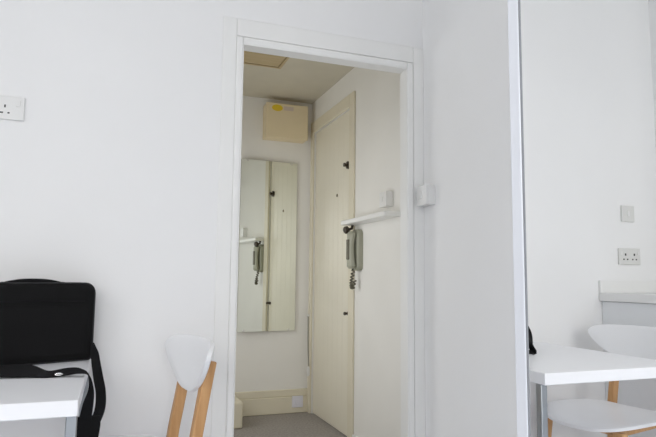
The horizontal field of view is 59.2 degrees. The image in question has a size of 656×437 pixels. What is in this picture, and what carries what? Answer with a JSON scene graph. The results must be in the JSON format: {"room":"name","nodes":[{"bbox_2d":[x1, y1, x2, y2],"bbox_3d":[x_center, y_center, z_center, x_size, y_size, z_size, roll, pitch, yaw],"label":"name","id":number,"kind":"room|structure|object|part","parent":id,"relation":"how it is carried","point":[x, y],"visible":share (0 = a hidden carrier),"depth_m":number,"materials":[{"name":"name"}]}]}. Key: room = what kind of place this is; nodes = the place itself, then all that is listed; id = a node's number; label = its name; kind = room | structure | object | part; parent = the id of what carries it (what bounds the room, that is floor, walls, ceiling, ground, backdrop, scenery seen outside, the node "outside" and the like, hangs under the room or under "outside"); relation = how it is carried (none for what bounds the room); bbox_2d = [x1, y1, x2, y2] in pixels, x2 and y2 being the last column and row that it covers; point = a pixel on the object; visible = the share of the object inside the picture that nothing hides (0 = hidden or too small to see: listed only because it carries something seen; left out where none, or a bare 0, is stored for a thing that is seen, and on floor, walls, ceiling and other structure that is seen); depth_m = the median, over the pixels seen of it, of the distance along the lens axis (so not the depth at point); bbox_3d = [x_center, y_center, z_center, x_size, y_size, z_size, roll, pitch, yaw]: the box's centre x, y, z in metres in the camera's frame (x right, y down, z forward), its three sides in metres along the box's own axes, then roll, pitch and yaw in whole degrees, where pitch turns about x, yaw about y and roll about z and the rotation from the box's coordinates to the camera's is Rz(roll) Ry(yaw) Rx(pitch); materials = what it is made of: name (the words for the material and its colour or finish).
{"room":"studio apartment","nodes":[
{"label":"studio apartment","id":0,"kind":"room"},
{"bbox_2d":[0,0,421,436],"bbox_3d":[-0.880,-0.131,2.177,3.090,2.750,0.050,3,-6,-20],"label":"wall","id":1,"kind":"structure","parent":0,"point":[109,176],"depth_m":2.19,"materials":[{"name":"white paint"}]},
{"bbox_2d":[0,95,24,120],"bbox_3d":[-1.166,-0.398,2.063,0.146,0.086,0.014,3,-6,-20],"label":"wall socket","id":2,"kind":"object","parent":1,"relation":"attached to","point":[11,108],"visible":1,"depth_m":2.07,"materials":[{"name":"white plastic"}]},
{"bbox_2d":[211,16,424,436],"bbox_3d":[-0.005,0.231,2.435,0.932,2.102,0.007,3,-6,-20],"label":"trim","id":3,"kind":"structure","parent":1,"relation":"attached to","point":[232,27],"depth_m":2.43,"materials":[{"name":"paint"}]},
{"bbox_2d":[226,36,414,436],"bbox_3d":[-0.004,0.269,2.428,0.820,2.024,0.012,3,-6,-20],"label":"trim","id":4,"kind":"structure","parent":1,"relation":"attached to","point":[240,40],"depth_m":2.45,"materials":[{"name":"paint"}]},
{"bbox_2d":[235,96,311,391],"bbox_3d":[-0.798,0.253,4.424,1.360,2.450,0.100,3,-6,-20],"label":"wall","id":5,"kind":"structure","parent":0,"point":[265,360],"depth_m":4.52,"materials":[{"name":"paint"}]},
{"bbox_2d":[234,396,242,428],"bbox_3d":[-0.960,1.351,4.008,0.672,0.176,0.360,3,-6,-20],"label":"trim","id":6,"kind":"structure","parent":5,"relation":"attached to","point":[238,405],"depth_m":3.95,"materials":[{"name":"beige paint"}]},
{"bbox_2d":[237,159,296,331],"bbox_3d":[-0.469,0.206,4.477,0.460,1.312,0.044,3,-7,-25],"label":"wall mirror","id":7,"kind":"object","parent":5,"relation":"attached to","point":[268,189],"visible":1,"depth_m":4.45,"materials":[{"name":"mirror"}]},
{"bbox_2d":[235,388,306,416],"bbox_3d":[-0.427,1.395,4.383,0.586,0.178,0.022,3,-6,-20],"label":"baseboard","id":8,"kind":"structure","parent":5,"relation":"attached to","point":[268,402],"depth_m":4.37,"materials":[{"name":"beige paint"}]},
{"bbox_2d":[292,395,302,407],"bbox_3d":[-0.234,1.405,4.433,0.086,0.086,0.016,3,-6,-20],"label":"wall socket","id":9,"kind":"object","parent":8,"relation":"attached to","point":[297,401],"visible":1,"depth_m":4.43,"materials":[{"name":"white plastic"}]},
{"bbox_2d":[263,102,307,143],"bbox_3d":[-0.338,-0.755,4.577,0.340,0.277,0.121,3,-6,-20],"label":"meter box","id":10,"kind":"object","parent":5,"relation":"attached to","point":[281,122],"visible":1,"depth_m":4.52,"materials":[{"name":"beige paint"}]},
{"bbox_2d":[234,412,346,436],"bbox_3d":[-0.406,1.427,3.339,1.460,0.100,2.180,3,-6,-20],"label":"floor","id":11,"kind":"structure","parent":0,"point":[302,424],"depth_m":4.01,"materials":[{"name":"beige carpet"}]},
{"bbox_2d":[243,58,353,103],"bbox_3d":[-0.386,-1.107,3.624,1.460,0.100,2.130,3,-6,-20],"label":"ceiling","id":12,"kind":"structure","parent":0,"point":[298,80],"depth_m":4.17,"materials":[{"name":"paint"}]},
{"bbox_2d":[244,51,289,68],"bbox_3d":[-0.501,-1.059,3.526,0.602,0.018,0.593,3,-6,-20],"label":"ceiling hatch","id":13,"kind":"object","parent":12,"relation":"attached to","point":[250,58],"visible":0.26,"depth_m":3.76,"materials":[{"name":"brown wood"}]},
{"bbox_2d":[311,67,400,436],"bbox_3d":[0.237,0.192,3.727,0.100,2.450,2.130,3,-6,-20],"label":"wall","id":14,"kind":"structure","parent":0,"point":[377,313],"depth_m":3.45,"materials":[{"name":"paint"}]},
{"bbox_2d":[307,314,309,375],"bbox_3d":[-0.154,0.979,4.472,0.025,0.470,0.050,3,-6,-20],"label":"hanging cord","id":15,"kind":"object","parent":14,"relation":"hanging from","point":[308,367],"visible":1,"depth_m":4.47,"materials":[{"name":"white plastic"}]},
{"bbox_3d":[-0.152,0.950,4.477,0.008,0.391,0.036,3,-6,-20],"label":"cord","id":16,"kind":"part","parent":15,"relation":"part of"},
{"bbox_2d":[313,111,348,435],"bbox_3d":[0.024,0.365,4.173,0.082,2.181,0.761,3,-6,-20],"label":"door","id":17,"kind":"structure","parent":14,"relation":"in","point":[330,351],"depth_m":4.17,"materials":[{"name":"beige paint"}]},
{"bbox_2d":[307,91,355,436],"bbox_3d":[0.011,0.321,4.159,0.016,2.278,0.899,3,-6,-20],"label":"trim","id":18,"kind":"structure","parent":14,"relation":"attached to","point":[349,102],"depth_m":3.86,"materials":[{"name":"beige paint"}]},
{"bbox_2d":[346,229,362,288],"bbox_3d":[0.160,0.258,3.659,0.085,0.379,0.112,3,-6,-20],"label":"phone","id":19,"kind":"object","parent":14,"relation":"attached to","point":[354,242],"visible":1,"depth_m":3.63,"materials":[{"name":"grey plastic"}]},
{"bbox_3d":[0.157,0.380,3.646,0.047,0.134,0.047,3,-6,-20],"label":"coiled cord","id":20,"kind":"part","parent":19,"relation":"part of","materials":[{"name":"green plastic"}]},
{"bbox_2d":[341,211,399,233],"bbox_3d":[0.241,0.031,3.447,0.100,0.086,0.645,3,-6,-20],"label":"wall shelf","id":21,"kind":"object","parent":14,"relation":"attached to","point":[383,215],"visible":0.88,"depth_m":3.39,"materials":[{"name":"paint"}]},
{"bbox_2d":[379,191,392,207],"bbox_3d":[0.330,-0.108,3.295,0.050,0.088,0.088,3,-6,-20],"label":"light switch","id":22,"kind":"object","parent":14,"relation":"attached to","point":[386,197],"visible":1,"depth_m":3.26,"materials":[{"name":"white plastic"}]},
{"bbox_3d":[0.315,-0.108,3.289,0.009,0.088,0.088,3,-6,-20],"label":"plate","id":23,"kind":"part","parent":22,"relation":"part of","materials":[{"name":"white plastic"}]},
{"bbox_2d":[422,0,516,436],"bbox_3d":[1.331,-0.273,0.574,0.253,2.750,4.500,3,-6,-20],"label":"wall","id":24,"kind":"structure","parent":0,"point":[470,366],"depth_m":2.29,"materials":[{"name":"white paint"}]},
{"bbox_2d":[417,184,434,206],"bbox_3d":[0.433,-0.102,2.567,0.050,0.088,0.088,3,-6,-20],"label":"light switch","id":25,"kind":"object","parent":24,"relation":"attached to","point":[425,193],"visible":1,"depth_m":2.53,"materials":[{"name":"white plastic"}]},
{"bbox_3d":[0.417,-0.102,2.562,0.009,0.088,0.088,3,-6,-20],"label":"plate","id":26,"kind":"part","parent":25,"relation":"part of","materials":[{"name":"white plastic"}]},
{"bbox_3d":[-0.045,1.073,-0.123,3.190,0.100,4.600,3,-6,-20],"label":"floor","id":27,"kind":"structure","parent":0,"visible":0},
{"bbox_2d":[0,359,90,436],"bbox_3d":[-1.022,0.816,1.572,0.635,0.739,0.775,3,-6,-20],"label":"dining table","id":28,"kind":"object","parent":27,"relation":"on","point":[22,398],"visible":0.77,"depth_m":1.40,"materials":[{"name":"white laminate"}]},
{"bbox_2d":[0,278,105,436],"bbox_3d":[-0.863,0.450,1.752,0.433,0.530,0.444,6,-8,-43],"label":"laptop bag","id":29,"kind":"object","parent":28,"relation":"on","point":[43,321],"visible":0.98,"depth_m":1.88,"materials":[{"name":"black fabric"}]},
{"bbox_3d":[-0.976,0.211,1.914,0.178,0.024,0.035,6,-8,-43],"label":"handle","id":30,"kind":"part","parent":29,"relation":"part of","materials":[{"name":"black fabric"}]},
{"bbox_3d":[-0.616,0.816,1.344,0.025,0.701,0.025,3,-6,-20],"label":"leg","id":31,"kind":"part","parent":28,"relation":"part of","materials":[{"name":"grey metal"}]},
{"bbox_3d":[-0.861,0.881,2.004,0.025,0.701,0.025,3,-6,-20],"label":"leg","id":32,"kind":"part","parent":28,"relation":"part of","materials":[{"name":"grey metal"}]},
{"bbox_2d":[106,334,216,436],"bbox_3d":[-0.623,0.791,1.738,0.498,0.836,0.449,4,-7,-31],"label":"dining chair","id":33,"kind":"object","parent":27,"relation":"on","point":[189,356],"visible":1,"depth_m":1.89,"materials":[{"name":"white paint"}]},
{"bbox_3d":[-0.655,0.732,1.725,0.422,0.049,0.449,4,-7,-30],"label":"seat","id":34,"kind":"part","parent":33,"relation":"part of","materials":[{"name":"white paint"}]},
{"bbox_3d":[-0.513,0.845,1.950,0.082,0.775,0.070,4,-7,-30],"label":"leg","id":35,"kind":"part","parent":33,"relation":"part of","materials":[{"name":"brown wood"}]},
{"bbox_3d":[-0.436,0.472,1.880,0.074,0.168,0.444,4,-7,-30],"label":"backrest","id":36,"kind":"part","parent":33,"relation":"part of","materials":[{"name":"white paint"}]},
{"bbox_3d":[-0.381,0.823,1.728,0.082,0.775,0.070,4,-7,-30],"label":"leg","id":37,"kind":"part","parent":33,"relation":"part of","materials":[{"name":"brown wood"}]},
{"bbox_2d":[508,0,655,436],"bbox_3d":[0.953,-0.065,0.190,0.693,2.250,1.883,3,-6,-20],"label":"mirror","id":38,"kind":"object","parent":27,"relation":"on","point":[582,73],"visible":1,"depth_m":0.81,"materials":[{"name":"white mirror"}]},
{"bbox_3d":[0.472,-0.041,0.523,0.022,2.200,0.923,3,-6,-20],"label":"door frame","id":39,"kind":"part","parent":38,"relation":"part of","materials":[{"name":"white metal"}]}
]}

